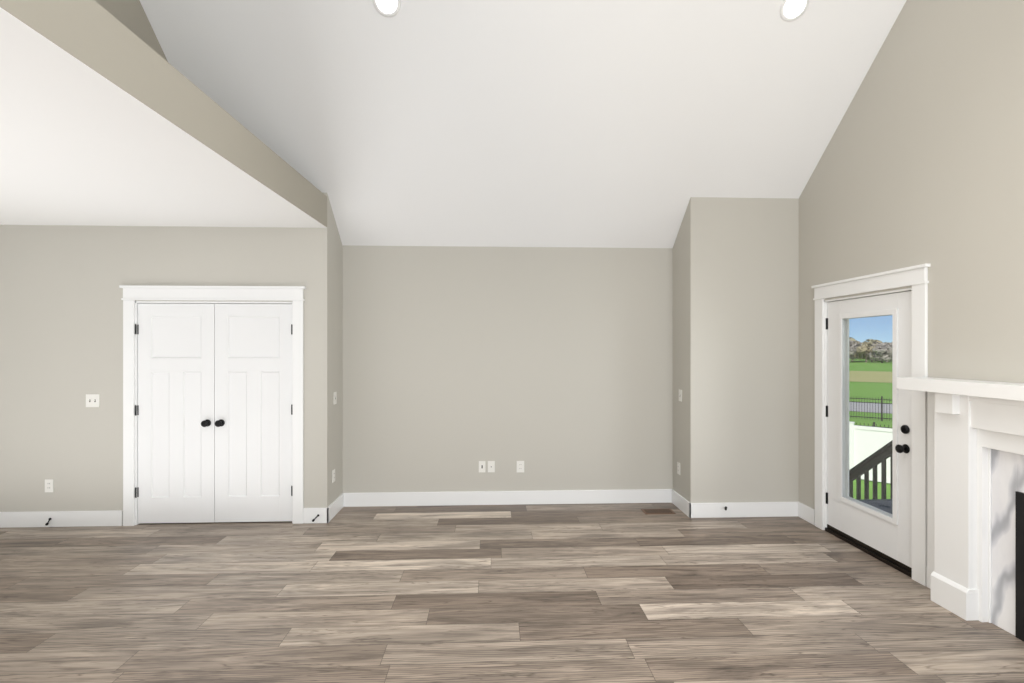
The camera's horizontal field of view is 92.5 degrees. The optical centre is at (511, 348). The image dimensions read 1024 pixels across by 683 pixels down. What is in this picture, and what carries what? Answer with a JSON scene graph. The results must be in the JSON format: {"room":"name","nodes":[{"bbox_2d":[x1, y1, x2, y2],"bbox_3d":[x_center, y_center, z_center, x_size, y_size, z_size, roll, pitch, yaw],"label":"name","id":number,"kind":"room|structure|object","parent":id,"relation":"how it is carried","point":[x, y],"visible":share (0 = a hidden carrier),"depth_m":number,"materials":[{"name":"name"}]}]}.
{"room":"living room","nodes":[
{"label":"living room","id":0,"kind":"room"},
{"bbox_2d":[95,0,167,61],"bbox_3d":[-2.539,-3.399,0.418,0.150,3.958,8.240,0,0,-2],"label":"wall","id":1,"kind":"structure","parent":0,"point":[131,15],"depth_m":3.36,"materials":[{"name":"beige paint"}]},
{"bbox_2d":[0,225,310,511],"bbox_3d":[-3.831,0.030,4.565,3.910,3.180,0.150,0,0,-2],"label":"wall","id":2,"kind":"structure","parent":0,"point":[61,326],"depth_m":4.49,"materials":[{"name":"beige paint"}]},
{"bbox_2d":[45,479,52,491],"bbox_3d":[-4.223,1.248,4.470,0.072,0.117,0.008,0,0,-2],"label":"outlet","id":3,"kind":"object","parent":2,"relation":"attached to","point":[48,485],"visible":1,"depth_m":4.47,"materials":[{"name":"white plastic"}]},
{"bbox_2d":[0,510,122,527],"bbox_3d":[-4.662,1.550,4.449,2.180,0.140,0.015,0,0,-2],"label":"baseboard","id":4,"kind":"structure","parent":2,"relation":"attached to","point":[105,517],"depth_m":4.46,"materials":[{"name":"white wood"}]},
{"bbox_2d":[86,394,99,406],"bbox_3d":[-3.838,0.473,4.481,0.118,0.118,0.015,0,0,-2],"label":"light switch","id":5,"kind":"object","parent":2,"relation":"attached to","point":[92,400],"visible":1,"depth_m":4.48,"materials":[{"name":"white plastic"}]},
{"bbox_2d":[135,303,214,522],"bbox_3d":[-3.110,0.594,4.515,0.698,2.028,0.101,0,0,-2],"label":"closet door","id":6,"kind":"structure","parent":2,"relation":"in","point":[175,409],"depth_m":4.54,"materials":[{"name":"white wood"}]},
{"bbox_2d":[119,285,305,525],"bbox_3d":[-2.751,0.520,4.590,1.662,2.200,0.186,0,0,-2],"label":"door frame","id":7,"kind":"structure","parent":2,"relation":"attached to","point":[212,294],"depth_m":4.51,"materials":[{"name":"white wood"}]},
{"bbox_2d":[215,304,292,521],"bbox_3d":[-2.398,0.594,4.544,0.718,2.028,0.101,0,0,-2],"label":"closet door","id":8,"kind":"structure","parent":2,"relation":"in","point":[253,412],"depth_m":4.57,"materials":[{"name":"white wood"}]},
{"bbox_2d":[0,7,326,227],"bbox_3d":[-3.588,-1.131,0.376,4.060,0.002,8.240,0,0,-2],"label":"ceiling","id":9,"kind":"structure","parent":0,"point":[82,144],"depth_m":2.97,"materials":[{"name":"white paint"}]},
{"bbox_2d":[0,0,326,226],"bbox_3d":[-2.012,-1.276,0.439,0.905,0.287,8.240,0,0,-2],"label":"beam","id":10,"kind":"structure","parent":0,"point":[94,35],"depth_m":2.35,"materials":[{"name":"beige paint"}]},
{"bbox_2d":[311,193,342,507],"bbox_3d":[-1.809,0.070,4.806,0.150,3.100,0.470,0,0,-2],"label":"wall","id":11,"kind":"structure","parent":0,"point":[326,346],"depth_m":4.57,"materials":[{"name":"beige paint"}]},
{"bbox_2d":[332,469,334,482],"bbox_3d":[-1.728,1.230,4.755,0.008,0.117,0.072,0,0,-2],"label":"outlet","id":12,"kind":"object","parent":11,"relation":"attached to","point":[333,475],"visible":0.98,"depth_m":4.74,"materials":[{"name":"white plastic"}]},
{"bbox_2d":[324,493,343,522],"bbox_3d":[-1.724,1.550,4.783,0.017,0.140,0.445,0,0,-2],"label":"baseboard","id":13,"kind":"structure","parent":11,"relation":"attached to","point":[341,501],"depth_m":4.71,"materials":[{"name":"white wood"}]},
{"bbox_2d":[334,392,336,403],"bbox_3d":[-1.725,0.480,4.795,0.015,0.118,0.075,0,0,-2],"label":"light switch","id":14,"kind":"object","parent":11,"relation":"attached to","point":[335,397],"visible":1,"depth_m":4.80,"materials":[{"name":"white plastic"}]},
{"bbox_2d":[343,246,672,492],"bbox_3d":[-0.026,0.127,5.188,3.445,2.985,0.150,0,0,-2],"label":"wall","id":15,"kind":"structure","parent":0,"point":[551,368],"depth_m":5.11,"materials":[{"name":"beige paint"}]},
{"bbox_2d":[479,461,484,471],"bbox_3d":[-0.311,1.225,5.098,0.070,0.117,0.006,0,0,-2],"label":"outlet","id":16,"kind":"object","parent":15,"relation":"attached to","point":[481,466],"visible":1,"depth_m":5.09,"materials":[{"name":"white plastic"}]},
{"bbox_2d":[488,461,494,471],"bbox_3d":[-0.216,1.225,5.098,0.072,0.117,0.013,0,0,-2],"label":"outlet","id":17,"kind":"object","parent":15,"relation":"attached to","point":[491,466],"visible":1,"depth_m":5.10,"materials":[{"name":"white plastic"}]},
{"bbox_2d":[344,489,671,506],"bbox_3d":[-0.022,1.550,5.105,3.445,0.140,0.015,0,0,-2],"label":"baseboard","id":18,"kind":"structure","parent":15,"relation":"attached to","point":[633,495],"depth_m":5.10,"materials":[{"name":"white wood"}]},
{"bbox_2d":[517,461,523,472],"bbox_3d":[0.088,1.228,5.113,0.080,0.120,0.008,0,0,-2],"label":"duplex electrical outlet","id":19,"kind":"object","parent":15,"relation":"attached to","point":[520,466],"visible":1,"depth_m":5.11,"materials":[{"name":"white plastic"}]},
{"bbox_2d":[0,503,1023,682],"bbox_3d":[-1.270,1.620,0.730,8.720,0.001,8.760,0,0,-2],"label":"floor","id":20,"kind":"structure","parent":0,"point":[588,593],"depth_m":3.11,"materials":[{"name":"brown wood"}]},
{"bbox_2d":[641,508,675,513],"bbox_3d":[1.455,1.617,4.882,0.300,0.005,0.150,0,0,-2],"label":"floor vent","id":21,"kind":"object","parent":20,"relation":"in","point":[658,511],"visible":1,"depth_m":4.87,"materials":[{"name":"brown metal"}]},
{"bbox_2d":[897,377,1023,640],"bbox_3d":[2.765,0.906,2.305,0.225,1.428,2.055,0,0,-2],"label":"fireplace mantel","id":22,"kind":"object","parent":20,"relation":"on","point":[975,495],"visible":1,"depth_m":2.92,"materials":[{"name":"white wood"}]},
{"bbox_2d":[140,0,906,247],"bbox_3d":[0.232,-3.208,0.765,5.715,4.538,9.010,0,0,-2],"label":"ceiling","id":23,"kind":"structure","parent":0,"point":[566,123],"depth_m":3.99,"materials":[{"name":"white paint"}]},
{"bbox_2d":[373,0,400,16],"bbox_3d":[-0.879,-2.440,3.435,0.196,0.129,0.152,0,0,-2],"label":"recessed light","id":24,"kind":"object","parent":23,"relation":"in","point":[388,8],"visible":1,"depth_m":3.46,"materials":[{"name":"white plastic"}]},
{"bbox_2d":[780,0,808,21],"bbox_3d":[2.030,-2.465,3.522,0.196,0.129,0.152,0,0,-2],"label":"recessed light","id":25,"kind":"object","parent":23,"relation":"in","point":[791,10],"visible":1,"depth_m":3.53,"materials":[{"name":"white"}]},
{"bbox_2d":[673,197,705,502],"bbox_3d":[1.783,0.070,4.950,0.150,3.100,0.470,0,0,-2],"label":"wall","id":26,"kind":"structure","parent":0,"point":[689,348],"depth_m":4.72,"materials":[{"name":"beige paint"}]},
{"bbox_2d":[677,462,679,474],"bbox_3d":[1.701,1.220,5.002,0.008,0.117,0.072,0,0,-2],"label":"outlet","id":27,"kind":"object","parent":26,"relation":"attached to","point":[678,467],"visible":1,"depth_m":5.00,"materials":[{"name":"white plastic"}]},
{"bbox_2d":[672,489,687,515],"bbox_3d":[1.700,1.550,4.932,0.017,0.140,0.420,0,0,-2],"label":"baseboard","id":28,"kind":"structure","parent":26,"relation":"attached to","point":[680,502],"depth_m":4.93,"materials":[{"name":"white wood"}]},
{"bbox_2d":[679,389,681,401],"bbox_3d":[1.699,0.470,4.962,0.015,0.118,0.075,0,0,-2],"label":"light switch","id":29,"kind":"object","parent":26,"relation":"attached to","point":[680,395],"visible":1,"depth_m":4.95,"materials":[{"name":"white plastic"}]},
{"bbox_2d":[706,197,798,502],"bbox_3d":[2.396,0.030,4.815,1.065,3.180,0.150,0,0,-2],"label":"wall","id":30,"kind":"structure","parent":0,"point":[752,349],"depth_m":4.74,"materials":[{"name":"beige paint"}]},
{"bbox_2d":[688,501,803,518],"bbox_3d":[2.242,1.550,4.727,1.080,0.140,0.015,0,0,-2],"label":"baseboard","id":31,"kind":"structure","parent":30,"relation":"attached to","point":[734,509],"depth_m":4.72,"materials":[{"name":"white wood"}]},
{"bbox_2d":[799,0,1023,509],"bbox_3d":[3.022,-1.879,0.642,0.150,6.998,8.240,0,0,-2],"label":"wall","id":32,"kind":"structure","parent":0,"point":[921,160],"depth_m":3.27,"materials":[{"name":"beige paint"}]},
{"bbox_2d":[826,291,911,571],"bbox_3d":[2.824,0.588,3.926,0.122,2.005,0.920,0,0,-2],"label":"door","id":33,"kind":"structure","parent":32,"relation":"in","point":[884,534],"depth_m":3.86,"materials":[{"name":"white wood"}]},
{"bbox_2d":[811,263,930,585],"bbox_3d":[2.887,0.520,3.921,0.216,2.200,1.192,0,0,-2],"label":"door frame","id":34,"kind":"structure","parent":32,"relation":"attached to","point":[915,277],"depth_m":3.51,"materials":[{"name":"white wood"}]},
{"label":"outside","id":35,"kind":"structure","parent":0,"visible":0},
{"bbox_2d":[849,358,891,498],"bbox_3d":[163.041,3.520,176.685,500.000,0.001,500.000,0,0,-2],"label":"grass","id":36,"kind":"structure","parent":35,"point":[856,363],"depth_m":37.10,"materials":[{"name":"green plant"}]},
{"bbox_2d":[849,347,856,359],"bbox_3d":[86.227,1.405,126.983,5.668,4.230,6.182,0,0,-2],"label":"tree","id":37,"kind":"object","parent":36,"relation":"on","point":[853,352],"depth_m":124.65,"materials":[{"name":"brown plant"}]},
{"bbox_2d":[849,339,862,359],"bbox_3d":[92.636,0.296,134.346,8.328,6.448,8.105,0,0,-2],"label":"tree","id":38,"kind":"object","parent":36,"relation":"on","point":[852,346],"depth_m":132.50,"materials":[{"name":"brown plant"}]},
{"bbox_2d":[849,337,865,360],"bbox_3d":[97.940,-0.021,141.157,8.875,7.081,7.338,0,0,-2],"label":"tree","id":39,"kind":"object","parent":36,"relation":"on","point":[854,340],"depth_m":140.51,"materials":[{"name":"brown plant"}]},
{"bbox_2d":[854,344,873,361],"bbox_3d":[92.849,1.059,128.578,6.513,4.922,5.108,0,0,-2],"label":"tree","id":40,"kind":"object","parent":36,"relation":"on","point":[861,352],"depth_m":127.93,"materials":[{"name":"brown plant"}]},
{"bbox_2d":[849,371,891,382],"bbox_3d":[50.419,3.490,67.646,137.049,0.001,117.123,0,0,-2],"label":"field","id":41,"kind":"structure","parent":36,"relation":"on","point":[880,375],"depth_m":62.20,"materials":[{"name":"beige plant"}]},
{"bbox_2d":[849,402,891,413],"bbox_3d":[22.163,3.490,30.216,68.151,0.001,55.425,0,0,-2],"label":"road","id":42,"kind":"structure","parent":36,"relation":"on","point":[859,404],"depth_m":29.24,"materials":[{"name":"grey"}]},
{"bbox_2d":[849,441,891,513],"bbox_3d":[3.890,2.185,4.793,1.892,3.050,6.115,0,0,-2],"label":"railing","id":43,"kind":"object","parent":36,"relation":"on","point":[867,463],"depth_m":6.30,"materials":[{"name":"grey"}]},
{"bbox_2d":[849,421,891,482],"bbox_3d":[9.413,2.748,13.067,15.160,1.545,0.150,0,0,42],"label":"fence","id":44,"kind":"object","parent":36,"relation":"on","point":[873,442],"depth_m":13.02,"materials":[{"name":"white plastic"}]},
{"bbox_2d":[850,396,891,420],"bbox_3d":[17.579,2.915,24.310,18.030,1.210,0.060,0,0,36],"label":"fence","id":45,"kind":"object","parent":36,"relation":"on","point":[881,403],"depth_m":24.02,"materials":[{"name":"black metal"}]},
{"bbox_2d":[856,422,888,427],"bbox_3d":[12.009,2.990,16.615,14.030,1.060,0.060,0,0,36],"label":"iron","id":46,"kind":"object","parent":36,"relation":"on","point":[873,425],"depth_m":16.47,"materials":[{"name":"black"}]},
{"bbox_2d":[860,339,891,346],"bbox_3d":[104.122,0.300,140.281,8.868,6.440,9.080,0,0,-2],"label":"tree","id":47,"kind":"object","parent":36,"relation":"on","point":[869,343],"depth_m":138.20,"materials":[{"name":"brown plant"}]},
{"bbox_2d":[868,346,891,362],"bbox_3d":[93.026,1.353,123.523,5.080,4.334,5.823,0,0,-2],"label":"tree","id":48,"kind":"object","parent":36,"relation":"on","point":[886,355],"depth_m":122.42,"materials":[{"name":"brown plant"}]},
{"bbox_2d":[871,342,891,360],"bbox_3d":[99.546,0.765,130.140,6.844,5.511,8.117,0,0,-2],"label":"tree","id":49,"kind":"object","parent":36,"relation":"on","point":[882,345],"depth_m":129.96,"materials":[{"name":"brown plant"}]}
]}

